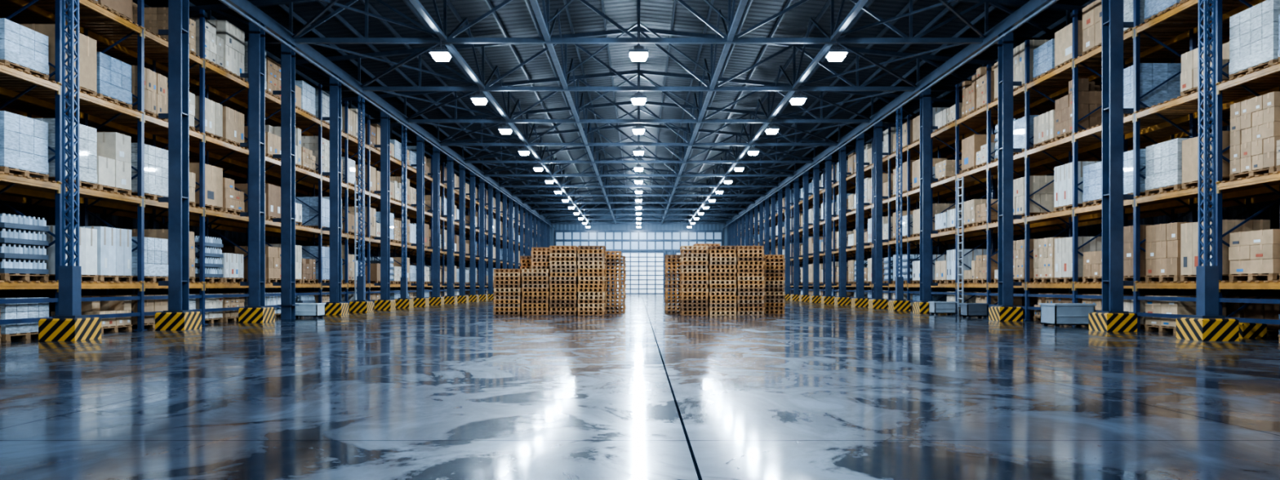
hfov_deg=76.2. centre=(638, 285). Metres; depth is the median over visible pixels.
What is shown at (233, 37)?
load
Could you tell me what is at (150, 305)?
load
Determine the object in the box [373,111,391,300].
shaft
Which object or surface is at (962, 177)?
access ladder
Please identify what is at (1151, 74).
load
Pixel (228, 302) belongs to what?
load
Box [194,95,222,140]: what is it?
load
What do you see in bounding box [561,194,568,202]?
lamp
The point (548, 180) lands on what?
lamp
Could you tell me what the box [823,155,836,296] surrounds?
shaft
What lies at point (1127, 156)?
load
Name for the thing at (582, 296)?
pallet stack
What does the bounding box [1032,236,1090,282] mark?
load
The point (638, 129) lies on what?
lamp
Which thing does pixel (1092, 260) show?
load
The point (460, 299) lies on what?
steel column
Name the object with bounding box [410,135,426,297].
shaft
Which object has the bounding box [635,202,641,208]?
lamp
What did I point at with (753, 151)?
lamp
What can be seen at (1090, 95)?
load
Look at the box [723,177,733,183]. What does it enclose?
lamp
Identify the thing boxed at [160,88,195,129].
load
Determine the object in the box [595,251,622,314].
pallet stack
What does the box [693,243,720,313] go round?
pallet stack
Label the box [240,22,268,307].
steel column
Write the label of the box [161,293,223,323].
load
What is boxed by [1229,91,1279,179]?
load
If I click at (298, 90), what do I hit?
load
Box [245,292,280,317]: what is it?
load
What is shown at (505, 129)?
lamp
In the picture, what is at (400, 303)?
column base
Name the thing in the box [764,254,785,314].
pallet stack
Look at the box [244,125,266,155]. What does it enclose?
load
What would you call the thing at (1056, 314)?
storage bin
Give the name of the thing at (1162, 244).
load
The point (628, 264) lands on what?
panels
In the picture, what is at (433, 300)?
steel column
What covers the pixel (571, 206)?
lamp
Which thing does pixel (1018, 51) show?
load
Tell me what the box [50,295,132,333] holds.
load
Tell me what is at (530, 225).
shaft
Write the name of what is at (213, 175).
load
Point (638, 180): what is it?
lamp
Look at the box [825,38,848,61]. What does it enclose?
lamp
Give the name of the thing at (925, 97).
shaft
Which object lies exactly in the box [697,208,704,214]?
lamp
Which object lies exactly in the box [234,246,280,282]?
load
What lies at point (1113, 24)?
steel column
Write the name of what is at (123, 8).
load
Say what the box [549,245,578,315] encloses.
pallet stack
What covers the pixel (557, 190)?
lamp
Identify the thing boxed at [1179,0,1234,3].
load
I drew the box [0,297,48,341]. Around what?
load
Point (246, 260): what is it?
load
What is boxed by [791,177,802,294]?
column
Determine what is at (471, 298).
steel column
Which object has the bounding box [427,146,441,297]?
shaft
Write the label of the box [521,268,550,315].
pallet stack
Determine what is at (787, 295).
steel column
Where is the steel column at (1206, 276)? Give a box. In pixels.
[1189,0,1224,318]
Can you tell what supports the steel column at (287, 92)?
on the floor
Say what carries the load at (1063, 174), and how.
on the rack at (1175, 117)
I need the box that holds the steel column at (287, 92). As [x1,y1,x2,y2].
[272,44,298,319]
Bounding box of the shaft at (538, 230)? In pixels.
[536,217,540,247]
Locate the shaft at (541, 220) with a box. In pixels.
[540,219,543,247]
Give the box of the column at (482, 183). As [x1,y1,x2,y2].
[475,177,485,294]
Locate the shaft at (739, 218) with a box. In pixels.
[737,216,741,245]
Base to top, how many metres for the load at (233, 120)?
1.119 m
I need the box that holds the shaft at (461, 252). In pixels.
[454,164,465,295]
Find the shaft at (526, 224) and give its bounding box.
[523,208,528,256]
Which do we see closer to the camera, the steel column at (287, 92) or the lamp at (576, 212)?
the steel column at (287, 92)
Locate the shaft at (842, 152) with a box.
[836,145,851,297]
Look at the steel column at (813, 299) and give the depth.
52.70 m
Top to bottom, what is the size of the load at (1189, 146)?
1.129 m
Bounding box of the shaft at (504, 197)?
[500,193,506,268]
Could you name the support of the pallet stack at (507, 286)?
on the floor
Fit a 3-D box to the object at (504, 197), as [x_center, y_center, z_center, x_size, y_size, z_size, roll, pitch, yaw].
[-11.675,-3.410,70.400,0.730,9.020,0.520,0,0,0]
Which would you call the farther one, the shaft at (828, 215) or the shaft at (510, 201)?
the shaft at (510, 201)
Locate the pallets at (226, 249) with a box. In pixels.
[0,1,477,294]
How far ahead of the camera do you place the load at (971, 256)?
31.84 m
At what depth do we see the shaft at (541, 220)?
97.42 m
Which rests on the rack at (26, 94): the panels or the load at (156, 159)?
the load at (156, 159)
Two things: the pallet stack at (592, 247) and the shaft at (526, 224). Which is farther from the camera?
the shaft at (526, 224)
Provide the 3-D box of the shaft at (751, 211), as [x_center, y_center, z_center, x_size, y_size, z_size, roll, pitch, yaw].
[11.675,-3.410,83.700,0.730,9.020,0.520,0,0,0]
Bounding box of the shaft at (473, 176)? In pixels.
[465,171,476,295]
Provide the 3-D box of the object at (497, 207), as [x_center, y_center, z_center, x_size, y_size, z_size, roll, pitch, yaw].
[-11.675,-3.410,67.000,0.730,9.020,0.520,0,0,0]
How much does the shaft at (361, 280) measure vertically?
9.020 m
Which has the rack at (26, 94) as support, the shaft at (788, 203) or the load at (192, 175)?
the load at (192, 175)
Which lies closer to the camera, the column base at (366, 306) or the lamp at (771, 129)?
the column base at (366, 306)
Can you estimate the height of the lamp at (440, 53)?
0.880 m
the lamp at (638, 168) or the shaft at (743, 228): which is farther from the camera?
the shaft at (743, 228)
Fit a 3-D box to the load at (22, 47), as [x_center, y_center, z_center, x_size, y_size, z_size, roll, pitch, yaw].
[-13.030,-4.780,16.639,1.170,0.958,1.205,0,0,0]
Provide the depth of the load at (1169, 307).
19.26 m
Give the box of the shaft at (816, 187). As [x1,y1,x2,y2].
[813,163,823,295]
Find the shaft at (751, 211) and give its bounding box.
[749,208,754,245]
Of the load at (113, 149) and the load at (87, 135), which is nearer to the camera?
the load at (87, 135)
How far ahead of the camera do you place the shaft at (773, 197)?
69.92 m
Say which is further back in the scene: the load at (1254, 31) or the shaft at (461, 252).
the shaft at (461, 252)
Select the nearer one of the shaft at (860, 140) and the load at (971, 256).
the load at (971, 256)
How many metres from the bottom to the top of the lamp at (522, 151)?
0.880 m
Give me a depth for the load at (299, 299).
30.57 m
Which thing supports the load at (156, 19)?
on the rack at (26, 94)
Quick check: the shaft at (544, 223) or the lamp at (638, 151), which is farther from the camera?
the shaft at (544, 223)
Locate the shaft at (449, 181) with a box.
[441,155,454,296]
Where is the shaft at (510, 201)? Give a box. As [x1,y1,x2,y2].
[506,197,512,268]
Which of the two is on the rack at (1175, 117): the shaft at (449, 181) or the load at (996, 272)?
the load at (996, 272)
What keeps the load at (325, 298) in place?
on the floor
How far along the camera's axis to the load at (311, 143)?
31.80 m
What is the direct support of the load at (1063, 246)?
on the rack at (1175, 117)
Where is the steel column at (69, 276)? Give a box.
[52,0,88,318]
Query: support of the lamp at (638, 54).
hanging from the roof structure
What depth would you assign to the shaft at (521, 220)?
80.41 m
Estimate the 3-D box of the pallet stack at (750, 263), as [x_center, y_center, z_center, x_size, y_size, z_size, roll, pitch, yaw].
[4.200,-0.198,31.103,1.032,2.595,1.176,0,0,0]
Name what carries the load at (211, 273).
on the rack at (26, 94)
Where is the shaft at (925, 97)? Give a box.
[917,88,937,302]
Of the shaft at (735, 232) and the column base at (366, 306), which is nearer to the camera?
the column base at (366, 306)
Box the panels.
[616,253,662,293]
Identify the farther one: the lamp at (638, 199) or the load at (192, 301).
the lamp at (638, 199)
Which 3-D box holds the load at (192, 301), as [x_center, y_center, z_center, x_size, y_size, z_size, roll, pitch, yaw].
[-13.030,0.671,22.362,1.170,0.857,1.205,0,0,0]
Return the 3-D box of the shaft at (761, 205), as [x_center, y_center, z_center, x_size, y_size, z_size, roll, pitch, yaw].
[11.675,-3.410,76.900,0.730,9.020,0.520,0,0,0]
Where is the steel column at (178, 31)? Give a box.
[158,0,194,312]
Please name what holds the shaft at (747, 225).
on the floor
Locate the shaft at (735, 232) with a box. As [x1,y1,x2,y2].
[733,218,737,245]
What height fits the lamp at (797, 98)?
0.880 m
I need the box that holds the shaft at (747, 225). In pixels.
[745,211,749,245]
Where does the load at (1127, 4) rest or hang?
on the rack at (1175, 117)
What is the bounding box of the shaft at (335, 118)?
[322,76,344,302]
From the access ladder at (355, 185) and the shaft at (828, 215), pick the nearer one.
the access ladder at (355, 185)
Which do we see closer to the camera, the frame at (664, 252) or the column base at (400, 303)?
the column base at (400, 303)
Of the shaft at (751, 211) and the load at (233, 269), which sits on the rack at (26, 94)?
the load at (233, 269)
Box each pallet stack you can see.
[493,268,522,315]
[520,256,531,269]
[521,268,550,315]
[530,247,550,269]
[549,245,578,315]
[568,247,592,313]
[577,245,606,315]
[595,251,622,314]
[607,256,626,312]
[664,254,689,314]
[664,256,678,312]
[679,245,708,315]
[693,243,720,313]
[707,245,737,315]
[735,245,764,315]
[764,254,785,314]
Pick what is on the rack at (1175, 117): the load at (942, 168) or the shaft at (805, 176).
the load at (942, 168)
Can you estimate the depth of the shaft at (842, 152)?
46.12 m
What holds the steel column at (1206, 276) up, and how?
on the floor
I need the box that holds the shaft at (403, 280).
[398,124,409,298]
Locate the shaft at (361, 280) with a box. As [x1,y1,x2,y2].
[354,94,368,302]
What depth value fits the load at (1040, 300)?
25.30 m
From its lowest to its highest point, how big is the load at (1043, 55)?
1.042 m
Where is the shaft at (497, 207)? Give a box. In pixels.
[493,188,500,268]
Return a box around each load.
[0,17,48,79]
[0,111,48,179]
[0,213,48,280]
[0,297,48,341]
[9,225,97,281]
[18,23,97,96]
[29,118,97,188]
[43,0,97,3]
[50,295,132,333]
[51,0,133,23]
[79,226,133,281]
[81,132,132,194]
[86,51,132,107]
[106,294,168,329]
[111,236,168,281]
[117,142,168,199]
[128,7,196,54]
[131,65,168,120]
[131,228,195,282]
[135,294,195,326]
[156,172,195,205]
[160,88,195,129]
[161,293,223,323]
[189,17,223,69]
[189,162,223,211]
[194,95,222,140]
[194,235,223,282]
[195,253,244,282]
[204,293,244,322]
[206,19,244,79]
[213,177,244,213]
[217,106,244,147]
[226,253,266,282]
[227,293,266,319]
[229,188,266,218]
[234,183,280,219]
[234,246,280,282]
[244,41,266,92]
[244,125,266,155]
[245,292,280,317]
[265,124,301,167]
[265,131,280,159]
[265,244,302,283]
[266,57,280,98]
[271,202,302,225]
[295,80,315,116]
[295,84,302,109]
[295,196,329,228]
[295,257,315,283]
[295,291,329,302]
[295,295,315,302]
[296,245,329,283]
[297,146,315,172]
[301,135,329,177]
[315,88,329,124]
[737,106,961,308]
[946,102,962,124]
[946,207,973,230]
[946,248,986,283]
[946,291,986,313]
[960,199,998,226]
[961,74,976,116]
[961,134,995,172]
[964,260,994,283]
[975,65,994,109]
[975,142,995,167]
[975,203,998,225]
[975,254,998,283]
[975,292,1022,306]
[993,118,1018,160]
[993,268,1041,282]
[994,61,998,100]
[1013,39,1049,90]
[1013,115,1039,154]
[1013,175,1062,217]
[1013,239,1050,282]
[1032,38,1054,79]
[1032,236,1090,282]
[1033,109,1054,146]
[1033,293,1072,320]
[1053,78,1102,140]
[1053,160,1099,211]
[1053,235,1102,282]
[1054,20,1102,69]
[1054,293,1082,303]
[1081,0,1149,53]
[1082,161,1102,205]
[1082,250,1129,282]
[1082,293,1149,326]
[1123,0,1182,40]
[1123,62,1181,115]
[1123,148,1159,195]
[1123,224,1167,281]
[1123,299,1166,329]
[1144,0,1226,23]
[1144,137,1197,195]
[1144,222,1195,281]
[1144,295,1226,333]
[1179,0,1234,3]
[1179,219,1270,281]
[1180,41,1230,96]
[1181,130,1248,188]
[1228,0,1279,78]
[1228,229,1279,280]
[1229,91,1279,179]
[1275,139,1279,171]
[1277,14,1279,62]
[1278,314,1279,342]
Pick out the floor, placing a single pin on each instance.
(459, 391)
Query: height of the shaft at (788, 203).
9.020 m
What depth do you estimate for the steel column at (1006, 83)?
25.52 m
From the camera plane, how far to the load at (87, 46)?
18.26 m
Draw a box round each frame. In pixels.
[611,250,665,293]
[674,250,693,293]
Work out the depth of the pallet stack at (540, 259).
31.85 m
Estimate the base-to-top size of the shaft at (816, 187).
9.020 m
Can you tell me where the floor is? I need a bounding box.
[0,293,1279,479]
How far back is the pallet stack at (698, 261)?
30.54 m
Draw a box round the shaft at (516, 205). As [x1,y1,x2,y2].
[512,201,518,268]
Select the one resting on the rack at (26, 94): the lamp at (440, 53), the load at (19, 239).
the load at (19, 239)
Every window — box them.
[555,230,722,254]
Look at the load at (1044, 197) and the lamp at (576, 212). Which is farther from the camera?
the lamp at (576, 212)
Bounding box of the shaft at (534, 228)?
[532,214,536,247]
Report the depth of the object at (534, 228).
90.63 m
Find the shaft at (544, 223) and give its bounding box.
[543,221,546,247]
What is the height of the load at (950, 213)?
0.847 m
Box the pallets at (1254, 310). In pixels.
[800,2,1279,335]
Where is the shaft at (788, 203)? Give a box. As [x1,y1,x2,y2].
[785,182,793,293]
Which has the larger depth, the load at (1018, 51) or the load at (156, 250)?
the load at (1018, 51)
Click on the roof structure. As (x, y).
(1028, 10)
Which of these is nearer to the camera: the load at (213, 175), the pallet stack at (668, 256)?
the load at (213, 175)
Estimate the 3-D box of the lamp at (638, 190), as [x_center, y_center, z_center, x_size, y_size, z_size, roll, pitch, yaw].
[0.000,-7.810,65.300,0.620,0.880,0.620,0,0,0]
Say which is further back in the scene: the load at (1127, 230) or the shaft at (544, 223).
the shaft at (544, 223)
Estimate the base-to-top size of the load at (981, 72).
1.586 m
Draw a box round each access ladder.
[354,181,358,300]
[957,176,964,314]
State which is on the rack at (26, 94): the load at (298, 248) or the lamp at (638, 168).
the load at (298, 248)
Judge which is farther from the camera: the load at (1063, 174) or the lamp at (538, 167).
the lamp at (538, 167)
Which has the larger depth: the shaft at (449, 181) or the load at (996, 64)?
the shaft at (449, 181)
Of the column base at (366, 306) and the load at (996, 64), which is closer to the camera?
the load at (996, 64)
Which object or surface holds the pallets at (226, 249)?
on the rack at (26, 94)
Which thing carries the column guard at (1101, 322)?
on the floor
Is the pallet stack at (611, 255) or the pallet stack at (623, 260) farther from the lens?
the pallet stack at (623, 260)
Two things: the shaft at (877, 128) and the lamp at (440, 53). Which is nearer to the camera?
the lamp at (440, 53)
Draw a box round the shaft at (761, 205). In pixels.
[759,201,764,245]
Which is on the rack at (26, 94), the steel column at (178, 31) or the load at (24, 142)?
the load at (24, 142)
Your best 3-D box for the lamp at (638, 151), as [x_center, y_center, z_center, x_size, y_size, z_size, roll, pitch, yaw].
[0.000,-7.810,45.950,0.620,0.880,0.620,0,0,0]
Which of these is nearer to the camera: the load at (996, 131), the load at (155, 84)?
the load at (155, 84)
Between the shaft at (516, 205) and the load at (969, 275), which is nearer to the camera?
the load at (969, 275)
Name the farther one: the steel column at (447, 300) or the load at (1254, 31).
the steel column at (447, 300)
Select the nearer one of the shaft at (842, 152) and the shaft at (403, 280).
the shaft at (403, 280)
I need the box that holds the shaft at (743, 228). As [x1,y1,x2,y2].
[741,213,745,245]
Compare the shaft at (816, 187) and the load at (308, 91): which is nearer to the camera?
the load at (308, 91)
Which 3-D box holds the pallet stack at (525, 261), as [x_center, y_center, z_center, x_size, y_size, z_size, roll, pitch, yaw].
[-4.300,-0.053,33.700,1.031,2.307,1.183,0,0,0]
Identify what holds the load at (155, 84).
on the rack at (26, 94)
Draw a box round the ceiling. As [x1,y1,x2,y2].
[144,0,1089,213]
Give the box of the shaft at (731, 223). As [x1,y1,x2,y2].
[730,221,733,245]
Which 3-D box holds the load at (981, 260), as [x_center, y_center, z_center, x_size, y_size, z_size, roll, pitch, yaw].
[13.030,-0.609,29.602,1.170,1.018,1.200,0,0,0]
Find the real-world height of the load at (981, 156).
0.787 m
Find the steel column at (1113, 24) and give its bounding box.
[1096,0,1133,313]
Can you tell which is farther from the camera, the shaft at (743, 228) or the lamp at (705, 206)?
the shaft at (743, 228)
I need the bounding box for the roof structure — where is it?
[132,0,1096,228]
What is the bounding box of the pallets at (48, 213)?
[0,13,502,315]
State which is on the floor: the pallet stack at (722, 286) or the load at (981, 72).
the pallet stack at (722, 286)
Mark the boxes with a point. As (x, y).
(353, 113)
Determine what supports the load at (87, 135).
on the rack at (26, 94)
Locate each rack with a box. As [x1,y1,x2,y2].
[0,0,537,338]
[737,0,1279,338]
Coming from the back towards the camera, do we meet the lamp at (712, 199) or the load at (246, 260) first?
the lamp at (712, 199)
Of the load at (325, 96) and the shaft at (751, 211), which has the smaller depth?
the load at (325, 96)
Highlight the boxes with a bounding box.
[321,104,537,311]
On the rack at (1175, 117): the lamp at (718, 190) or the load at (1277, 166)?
the load at (1277, 166)
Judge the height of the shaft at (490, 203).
9.020 m
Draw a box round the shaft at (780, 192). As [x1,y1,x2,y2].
[777,188,785,285]
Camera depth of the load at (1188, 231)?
18.19 m
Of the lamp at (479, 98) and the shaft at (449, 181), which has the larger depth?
the shaft at (449, 181)
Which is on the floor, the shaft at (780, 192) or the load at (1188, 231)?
the shaft at (780, 192)
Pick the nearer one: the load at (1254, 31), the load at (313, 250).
the load at (1254, 31)
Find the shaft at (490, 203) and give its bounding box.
[484,183,493,293]
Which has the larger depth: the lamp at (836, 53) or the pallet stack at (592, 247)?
the pallet stack at (592, 247)
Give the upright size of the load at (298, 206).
0.818 m
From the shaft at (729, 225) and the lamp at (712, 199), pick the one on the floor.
the shaft at (729, 225)
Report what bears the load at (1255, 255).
on the rack at (1175, 117)
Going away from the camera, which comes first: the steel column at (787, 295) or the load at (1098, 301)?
the load at (1098, 301)
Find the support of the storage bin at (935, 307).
on the floor
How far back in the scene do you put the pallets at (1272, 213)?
28.14 m
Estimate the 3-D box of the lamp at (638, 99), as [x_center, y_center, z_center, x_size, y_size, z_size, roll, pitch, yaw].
[0.000,-7.810,33.050,0.620,0.880,0.620,0,0,0]
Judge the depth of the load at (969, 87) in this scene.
30.81 m
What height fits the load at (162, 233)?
1.411 m
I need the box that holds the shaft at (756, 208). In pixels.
[754,204,759,245]
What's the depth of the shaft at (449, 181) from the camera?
49.82 m
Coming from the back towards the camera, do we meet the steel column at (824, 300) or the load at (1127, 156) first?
the steel column at (824, 300)
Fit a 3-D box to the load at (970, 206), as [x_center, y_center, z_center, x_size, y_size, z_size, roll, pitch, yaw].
[13.030,-2.711,30.911,1.170,1.021,1.200,0,0,0]
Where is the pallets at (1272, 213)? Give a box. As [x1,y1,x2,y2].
[770,2,1279,302]
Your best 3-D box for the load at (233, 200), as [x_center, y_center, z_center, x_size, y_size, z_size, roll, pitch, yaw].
[-13.030,-2.734,25.198,1.170,1.066,1.200,0,0,0]
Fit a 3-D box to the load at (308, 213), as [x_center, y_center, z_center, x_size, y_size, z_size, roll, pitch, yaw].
[-13.030,-2.831,32.450,1.170,1.261,1.205,0,0,0]
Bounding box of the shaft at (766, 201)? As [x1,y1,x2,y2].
[764,197,771,254]
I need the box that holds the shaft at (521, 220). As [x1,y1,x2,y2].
[518,204,523,266]
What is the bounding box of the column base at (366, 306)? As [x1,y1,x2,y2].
[349,301,373,312]
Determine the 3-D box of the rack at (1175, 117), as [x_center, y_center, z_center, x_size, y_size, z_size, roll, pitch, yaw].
[13.750,-3.350,55.695,3.000,8.900,100.139,0,0,0]
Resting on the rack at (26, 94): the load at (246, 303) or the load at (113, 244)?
the load at (113, 244)
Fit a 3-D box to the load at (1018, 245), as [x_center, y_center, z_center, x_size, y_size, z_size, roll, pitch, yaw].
[13.030,-0.800,26.697,1.170,1.399,1.200,0,0,0]
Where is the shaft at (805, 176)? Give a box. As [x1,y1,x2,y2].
[801,170,813,295]
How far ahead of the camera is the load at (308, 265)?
30.88 m
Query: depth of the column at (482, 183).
60.02 m
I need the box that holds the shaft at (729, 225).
[728,223,730,245]
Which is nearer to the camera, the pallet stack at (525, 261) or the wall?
the pallet stack at (525, 261)
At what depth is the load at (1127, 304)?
20.60 m
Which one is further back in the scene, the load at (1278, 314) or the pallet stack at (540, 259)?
the pallet stack at (540, 259)
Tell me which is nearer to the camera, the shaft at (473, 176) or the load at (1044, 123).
the load at (1044, 123)
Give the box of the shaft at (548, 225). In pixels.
[546,223,550,247]
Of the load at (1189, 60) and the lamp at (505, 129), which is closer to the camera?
the load at (1189, 60)
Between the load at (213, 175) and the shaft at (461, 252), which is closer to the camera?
the load at (213, 175)
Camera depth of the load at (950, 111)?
32.43 m
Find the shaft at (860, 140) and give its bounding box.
[853,133,869,298]
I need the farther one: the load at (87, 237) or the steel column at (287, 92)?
the steel column at (287, 92)
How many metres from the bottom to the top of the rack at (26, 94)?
8.900 m
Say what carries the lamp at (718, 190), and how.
hanging from the roof structure
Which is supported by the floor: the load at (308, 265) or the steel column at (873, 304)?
the steel column at (873, 304)
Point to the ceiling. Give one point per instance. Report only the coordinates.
(515, 17)
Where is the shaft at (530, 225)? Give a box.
[528,211,532,256]
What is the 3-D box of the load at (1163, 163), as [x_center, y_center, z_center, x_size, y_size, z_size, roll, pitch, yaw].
[13.030,-2.807,19.474,1.170,1.213,1.205,0,0,0]
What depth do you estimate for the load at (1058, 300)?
23.79 m
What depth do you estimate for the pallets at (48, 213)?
27.25 m
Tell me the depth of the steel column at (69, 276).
16.51 m
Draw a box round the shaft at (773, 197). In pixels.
[771,193,777,254]
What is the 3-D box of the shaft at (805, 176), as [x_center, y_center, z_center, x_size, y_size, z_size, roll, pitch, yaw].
[11.675,-3.410,56.500,0.730,9.020,0.520,0,0,0]
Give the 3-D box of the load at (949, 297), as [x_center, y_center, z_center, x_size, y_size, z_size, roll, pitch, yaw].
[13.030,0.667,32.450,1.170,0.865,1.200,0,0,0]
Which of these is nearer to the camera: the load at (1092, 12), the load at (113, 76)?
the load at (113, 76)
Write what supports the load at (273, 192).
on the rack at (26, 94)
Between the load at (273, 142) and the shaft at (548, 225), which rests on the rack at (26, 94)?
the load at (273, 142)
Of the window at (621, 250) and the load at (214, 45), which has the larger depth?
the window at (621, 250)
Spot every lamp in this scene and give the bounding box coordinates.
[428,38,452,61]
[470,86,488,104]
[497,119,512,133]
[517,147,530,155]
[533,160,543,171]
[544,177,554,183]
[553,185,562,193]
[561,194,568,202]
[568,204,574,208]
[573,210,579,214]
[629,32,648,61]
[631,81,646,104]
[632,115,644,133]
[633,138,644,155]
[633,156,643,171]
[634,171,643,183]
[635,183,642,193]
[635,193,642,202]
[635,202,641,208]
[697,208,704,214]
[702,204,709,208]
[708,194,715,202]
[715,188,723,193]
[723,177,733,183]
[733,160,744,171]
[746,142,759,155]
[764,119,779,133]
[788,86,807,104]
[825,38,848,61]
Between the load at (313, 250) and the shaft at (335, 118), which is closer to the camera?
the shaft at (335, 118)
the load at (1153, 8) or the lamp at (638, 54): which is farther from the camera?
the lamp at (638, 54)
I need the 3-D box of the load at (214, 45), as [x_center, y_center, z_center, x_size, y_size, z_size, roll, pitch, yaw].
[-13.030,-7.031,23.895,1.170,1.261,1.200,0,0,0]
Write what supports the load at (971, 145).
on the rack at (1175, 117)
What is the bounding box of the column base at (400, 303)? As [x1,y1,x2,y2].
[394,298,413,308]
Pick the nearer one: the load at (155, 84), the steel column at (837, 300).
the load at (155, 84)
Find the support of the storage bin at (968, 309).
on the floor
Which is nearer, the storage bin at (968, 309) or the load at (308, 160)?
the storage bin at (968, 309)
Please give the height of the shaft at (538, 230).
9.020 m
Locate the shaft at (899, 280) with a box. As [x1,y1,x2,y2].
[893,106,906,300]
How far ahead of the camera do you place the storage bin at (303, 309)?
27.65 m
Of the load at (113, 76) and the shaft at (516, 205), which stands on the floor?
the shaft at (516, 205)
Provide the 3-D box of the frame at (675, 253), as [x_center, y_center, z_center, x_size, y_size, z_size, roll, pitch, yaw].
[7.200,-1.750,107.800,5.100,5.700,0.160,0,0,0]
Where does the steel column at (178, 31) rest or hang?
on the floor
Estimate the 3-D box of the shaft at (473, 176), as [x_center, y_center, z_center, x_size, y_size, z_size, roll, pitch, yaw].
[-11.675,-3.410,56.800,0.730,9.020,0.520,0,0,0]
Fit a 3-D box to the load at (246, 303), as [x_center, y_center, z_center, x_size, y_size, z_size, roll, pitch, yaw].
[-13.030,0.671,26.708,1.170,0.857,1.205,0,0,0]
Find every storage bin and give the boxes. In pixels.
[295,302,325,318]
[928,301,956,315]
[959,302,989,318]
[1039,302,1096,327]
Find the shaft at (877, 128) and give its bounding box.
[871,120,888,299]
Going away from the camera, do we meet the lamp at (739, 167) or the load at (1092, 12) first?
the load at (1092, 12)
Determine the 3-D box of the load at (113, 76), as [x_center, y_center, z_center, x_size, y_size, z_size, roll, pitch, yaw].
[-13.030,-4.855,19.467,1.170,1.108,1.205,0,0,0]
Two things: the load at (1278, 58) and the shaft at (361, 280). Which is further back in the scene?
the shaft at (361, 280)
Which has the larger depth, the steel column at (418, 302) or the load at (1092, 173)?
the steel column at (418, 302)
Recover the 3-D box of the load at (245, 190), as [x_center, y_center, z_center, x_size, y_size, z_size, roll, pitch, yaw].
[-13.030,-2.651,26.698,1.170,0.900,1.200,0,0,0]
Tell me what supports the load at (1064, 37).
on the rack at (1175, 117)
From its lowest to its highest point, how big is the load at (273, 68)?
1.280 m
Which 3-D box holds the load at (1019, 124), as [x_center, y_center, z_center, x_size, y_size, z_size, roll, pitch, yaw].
[13.030,-4.883,26.750,1.170,1.165,1.205,0,0,0]
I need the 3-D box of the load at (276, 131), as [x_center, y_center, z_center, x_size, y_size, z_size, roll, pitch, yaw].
[-13.030,-5.034,29.535,1.170,1.466,1.200,0,0,0]
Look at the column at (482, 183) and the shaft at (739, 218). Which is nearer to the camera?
the column at (482, 183)
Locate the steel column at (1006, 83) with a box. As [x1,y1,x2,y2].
[994,32,1022,306]
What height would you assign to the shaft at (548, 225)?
9.020 m
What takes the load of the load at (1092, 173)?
on the rack at (1175, 117)
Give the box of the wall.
[532,204,745,293]

